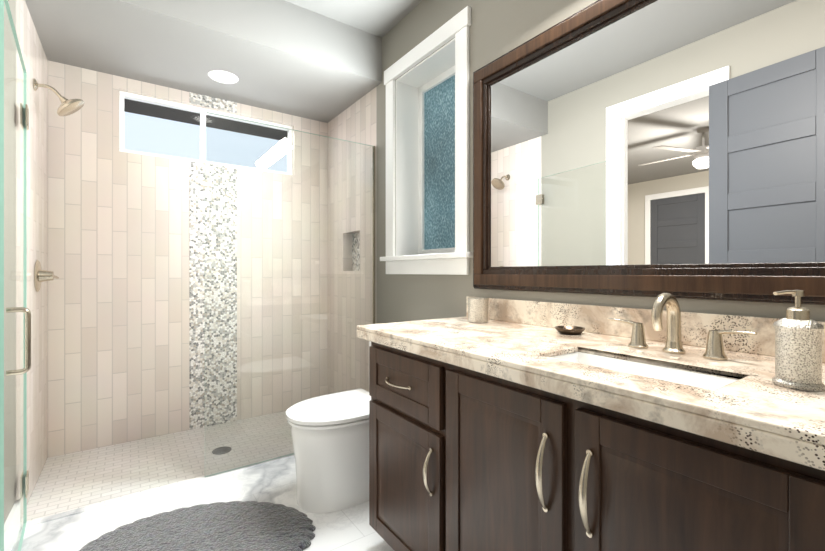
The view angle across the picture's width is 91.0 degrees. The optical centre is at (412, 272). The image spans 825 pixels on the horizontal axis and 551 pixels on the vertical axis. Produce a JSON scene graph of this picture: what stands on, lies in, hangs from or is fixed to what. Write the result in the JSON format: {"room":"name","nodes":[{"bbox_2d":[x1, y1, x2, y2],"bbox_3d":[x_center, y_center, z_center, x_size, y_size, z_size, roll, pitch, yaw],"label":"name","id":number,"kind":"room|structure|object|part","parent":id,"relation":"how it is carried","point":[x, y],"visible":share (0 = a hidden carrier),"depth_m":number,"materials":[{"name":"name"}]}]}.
{"room":"bathroom","nodes":[
{"label":"bathroom","id":0,"kind":"room"},
{"bbox_2d":[4,0,47,523],"bbox_3d":[-1.438,-0.230,1.252,0.120,2.700,5.540,0,0,-35],"label":"wall","id":1,"kind":"structure","parent":0,"point":[35,60],"depth_m":1.98,"materials":[{"name":"tile"}]},
{"bbox_2d":[4,499,19,550],"bbox_3d":[-1.535,1.055,1.507,0.014,0.130,0.630,0,0,-35],"label":"baseboard","id":2,"kind":"structure","parent":1,"relation":"attached to","point":[7,526],"depth_m":1.65,"materials":[{"name":"white"}]},
{"bbox_2d":[0,0,26,550],"bbox_3d":[-1.482,0.113,1.514,0.010,1.986,0.709,0,0,-39],"label":"shower door","id":3,"kind":"structure","parent":1,"relation":"attached to","point":[2,284],"depth_m":1.42,"materials":[{"name":"clear glass"}]},
{"bbox_2d":[6,103,30,498],"bbox_3d":[-1.481,0.125,1.552,0.127,1.700,0.692,0,0,-35],"label":"hardware piece","id":4,"kind":"object","parent":3,"relation":"attached to","point":[27,313],"visible":0.85,"depth_m":1.31,"materials":[{"name":"silver metal"}]},
{"bbox_2d":[34,260,58,291],"bbox_3d":[-1.979,0.020,2.198,0.077,0.170,0.201,0,0,-35],"label":"shower valve","id":5,"kind":"object","parent":1,"relation":"attached to","point":[40,275],"visible":1,"depth_m":2.15,"materials":[{"name":"silver metal"}]},
{"bbox_2d":[33,79,84,115],"bbox_3d":[-1.873,-0.916,2.156,0.203,0.167,0.144,0,0,-35],"label":"shower head","id":6,"kind":"object","parent":1,"relation":"attached to","point":[67,107],"visible":1,"depth_m":2.14},
{"bbox_2d":[48,60,327,457],"bbox_3d":[-1.401,-0.230,3.108,2.070,2.700,0.160,0,0,-35],"label":"wall","id":7,"kind":"structure","parent":0,"point":[118,300],"depth_m":2.73,"materials":[{"name":"tile"}]},
{"bbox_2d":[124,98,286,141],"bbox_3d":[-1.634,-1.363,3.379,3.200,0.155,0.550,0,0,-35],"label":"roof eave","id":8,"kind":"object","parent":7,"relation":"attached to","point":[158,110],"depth_m":3.41,"materials":[{"name":"grey"}]},
{"bbox_2d":[119,91,292,174],"bbox_3d":[-1.479,-0.995,3.036,1.160,0.410,0.060,0,0,-35],"label":"window","id":9,"kind":"structure","parent":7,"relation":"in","point":[164,103],"depth_m":2.96,"materials":[{"name":"white"}]},
{"bbox_2d":[189,92,236,112],"bbox_3d":[-1.455,-1.240,2.971,0.315,0.080,0.004,0,0,-35],"label":"mosaic tile","id":10,"kind":"object","parent":7,"relation":"attached to","point":[211,102],"depth_m":2.96,"materials":[{"name":"tile"}]},
{"bbox_2d":[189,161,236,429],"bbox_3d":[-1.455,0.165,2.971,0.315,1.910,0.004,0,0,-35],"label":"mosaic tile","id":11,"kind":"object","parent":7,"relation":"attached to","point":[200,326],"depth_m":2.96,"materials":[{"name":"tile"}]},
{"bbox_2d":[11,457,393,550],"bbox_3d":[0.081,1.170,0.991,2.070,0.100,3.370,0,0,-35],"label":"floor","id":12,"kind":"structure","parent":0,"point":[350,529],"depth_m":1.88,"materials":[{"name":"stone"}]},
{"bbox_2d":[20,453,294,528],"bbox_3d":[-0.996,1.117,2.294,1.800,0.007,0.040,0,0,-35],"label":"shower curb","id":13,"kind":"object","parent":12,"relation":"on","point":[103,504],"depth_m":2.03,"materials":[{"name":"stone"}]},
{"bbox_2d":[205,112,374,476],"bbox_3d":[-0.694,0.120,2.505,1.056,1.981,0.018,0,0,-35],"label":"glass","id":14,"kind":"object","parent":13,"relation":"on","point":[373,233],"visible":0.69,"depth_m":2.45,"materials":[{"name":"green"}]},
{"bbox_3d":[-0.267,0.119,2.804,0.012,1.978,0.018,0,0,-35],"label":"rail","id":15,"kind":"part","parent":14,"relation":"part of","materials":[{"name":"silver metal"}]},
{"bbox_2d":[78,501,315,550],"bbox_3d":[-0.878,1.106,1.655,0.897,0.024,0.679,0,0,-35],"label":"rug","id":16,"kind":"object","parent":12,"relation":"on","point":[243,526],"visible":1,"depth_m":1.72,"materials":[{"name":"grey fabric"}]},
{"bbox_2d":[286,341,370,512],"bbox_3d":[-0.268,0.728,2.132,0.778,0.782,0.420,0,0,-35],"label":"toilet","id":17,"kind":"object","parent":12,"relation":"on","point":[330,436],"visible":0.54,"depth_m":1.90,"materials":[{"name":"white ceramic"}]},
{"bbox_3d":[-0.386,0.692,2.049,0.491,0.054,0.396,0,0,-35],"label":"seat","id":18,"kind":"part","parent":17,"relation":"part of","materials":[{"name":"white ceramic"}]},
{"bbox_2d":[357,328,824,550],"bbox_3d":[0.632,0.678,0.977,0.640,0.884,2.136,0,0,-35],"label":"bathroom vanity","id":19,"kind":"object","parent":12,"relation":"on","point":[516,425],"depth_m":0.92,"materials":[{"name":"brown wood"}]},
{"bbox_2d":[357,316,824,435],"bbox_3d":[0.637,0.228,0.980,0.628,0.016,2.144,0,0,-35],"label":"countertop","id":20,"kind":"structure","parent":19,"relation":"on","point":[753,395],"depth_m":0.98,"materials":[{"name":"beige stone"}]},
{"bbox_2d":[468,297,488,322],"bbox_3d":[0.291,0.167,1.790,0.092,0.105,0.092,0,0,-35],"label":"tumbler","id":21,"kind":"object","parent":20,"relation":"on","point":[478,309],"visible":1,"depth_m":1.75,"materials":[{"name":"beige ceramic"}]},
{"bbox_2d":[555,326,585,334],"bbox_3d":[0.566,0.209,1.458,0.104,0.020,0.104,0,0,-35],"label":"soap dish","id":22,"kind":"object","parent":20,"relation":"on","point":[573,330],"visible":1,"depth_m":1.43,"materials":[{"name":"brown metal"}]},
{"bbox_2d":[541,348,740,387],"bbox_3d":[0.524,0.305,0.978,0.246,0.163,0.446,0,0,-35],"label":"sink","id":23,"kind":"object","parent":20,"relation":"in","point":[687,373],"depth_m":1.04,"materials":[{"name":"white ceramic"}]},
{"bbox_2d":[608,293,756,359],"bbox_3d":[0.682,0.137,1.088,0.139,0.164,0.362,0,0,-35],"label":"faucet","id":24,"kind":"object","parent":20,"relation":"on","point":[714,345],"visible":1,"depth_m":1.09,"materials":[{"name":"silver metal"}]},
{"bbox_2d":[772,290,824,390],"bbox_3d":[0.743,0.127,0.783,0.080,0.185,0.076,0,0,-35],"label":"soap dispenser","id":25,"kind":"object","parent":20,"relation":"on","point":[798,348],"visible":1,"depth_m":0.76,"materials":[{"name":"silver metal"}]},
{"bbox_2d":[25,0,381,122],"bbox_3d":[-1.205,-1.430,2.593,1.800,0.300,0.910,0,0,-35],"label":"ceiling","id":26,"kind":"structure","parent":0,"point":[283,56],"depth_m":2.41,"materials":[{"name":"grey paint"}]},
{"bbox_2d":[208,70,238,83],"bbox_3d":[-1.240,-1.276,2.660,0.184,0.007,0.184,0,0,-35],"label":"recessed light","id":27,"kind":"object","parent":26,"relation":"in","point":[223,77],"depth_m":2.65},
{"bbox_2d":[284,0,421,37],"bbox_3d":[-0.249,-1.630,1.358,2.190,0.100,4.350,0,0,-35],"label":"ceiling","id":28,"kind":"structure","parent":0,"point":[380,18],"depth_m":2.46,"materials":[{"name":"grey paint"}]},
{"bbox_2d":[328,0,824,393],"bbox_3d":[0.583,-0.230,1.843,0.270,2.700,4.190,0,0,-35],"label":"wall","id":29,"kind":"structure","parent":0,"point":[498,28],"depth_m":2.60,"materials":[{"name":"grey paint"}]},
{"bbox_2d":[380,6,472,274],"bbox_3d":[0.128,-0.653,2.397,0.260,1.333,0.830,0,0,-35],"label":"window","id":30,"kind":"structure","parent":29,"relation":"in","point":[449,59],"depth_m":2.52,"materials":[{"name":"white wood"}]},
{"bbox_2d":[466,296,824,363],"bbox_3d":[0.887,0.170,1.152,0.022,0.100,2.130,0,0,-35],"label":"backsplash","id":31,"kind":"structure","parent":29,"relation":"attached to","point":[695,326],"depth_m":1.34,"materials":[{"name":"beige stone"}]},
{"bbox_2d":[473,0,824,304],"bbox_3d":[0.800,-0.450,1.265,0.036,1.060,1.755,0,0,-35],"label":"mirror","id":32,"kind":"object","parent":29,"relation":"attached to","point":[656,148],"visible":0.88,"depth_m":1.30,"materials":[{"name":"brown wood"}]},
{"bbox_3d":[-0.340,-0.230,3.241,0.180,2.700,0.840,0,0,-35],"label":"wall","id":33,"kind":"structure","parent":0,"visible":0},
{"bbox_2d":[352,233,359,270],"bbox_3d":[-0.402,-0.160,3.167,0.006,0.300,0.290,0,0,-35],"label":"mosaic","id":34,"kind":"object","parent":33,"relation":"attached to","point":[355,240],"depth_m":3.23},
{"label":"outside","id":35,"kind":"structure","parent":0,"visible":0},
{"bbox_2d":[20,411,293,522],"bbox_3d":[-1.166,1.170,2.772,2.070,0.100,0.980,0,0,-35],"label":"shower floor","id":36,"kind":"structure","parent":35,"point":[72,481],"depth_m":2.39,"materials":[{"name":"tile"}]},
{"bbox_2d":[212,446,231,454],"bbox_3d":[-1.196,1.117,2.544,0.112,0.004,0.112,0,0,-35],"label":"shower drain","id":37,"kind":"object","parent":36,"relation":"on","point":[216,452],"depth_m":2.54,"materials":[{"name":"silver metal"}]}
]}

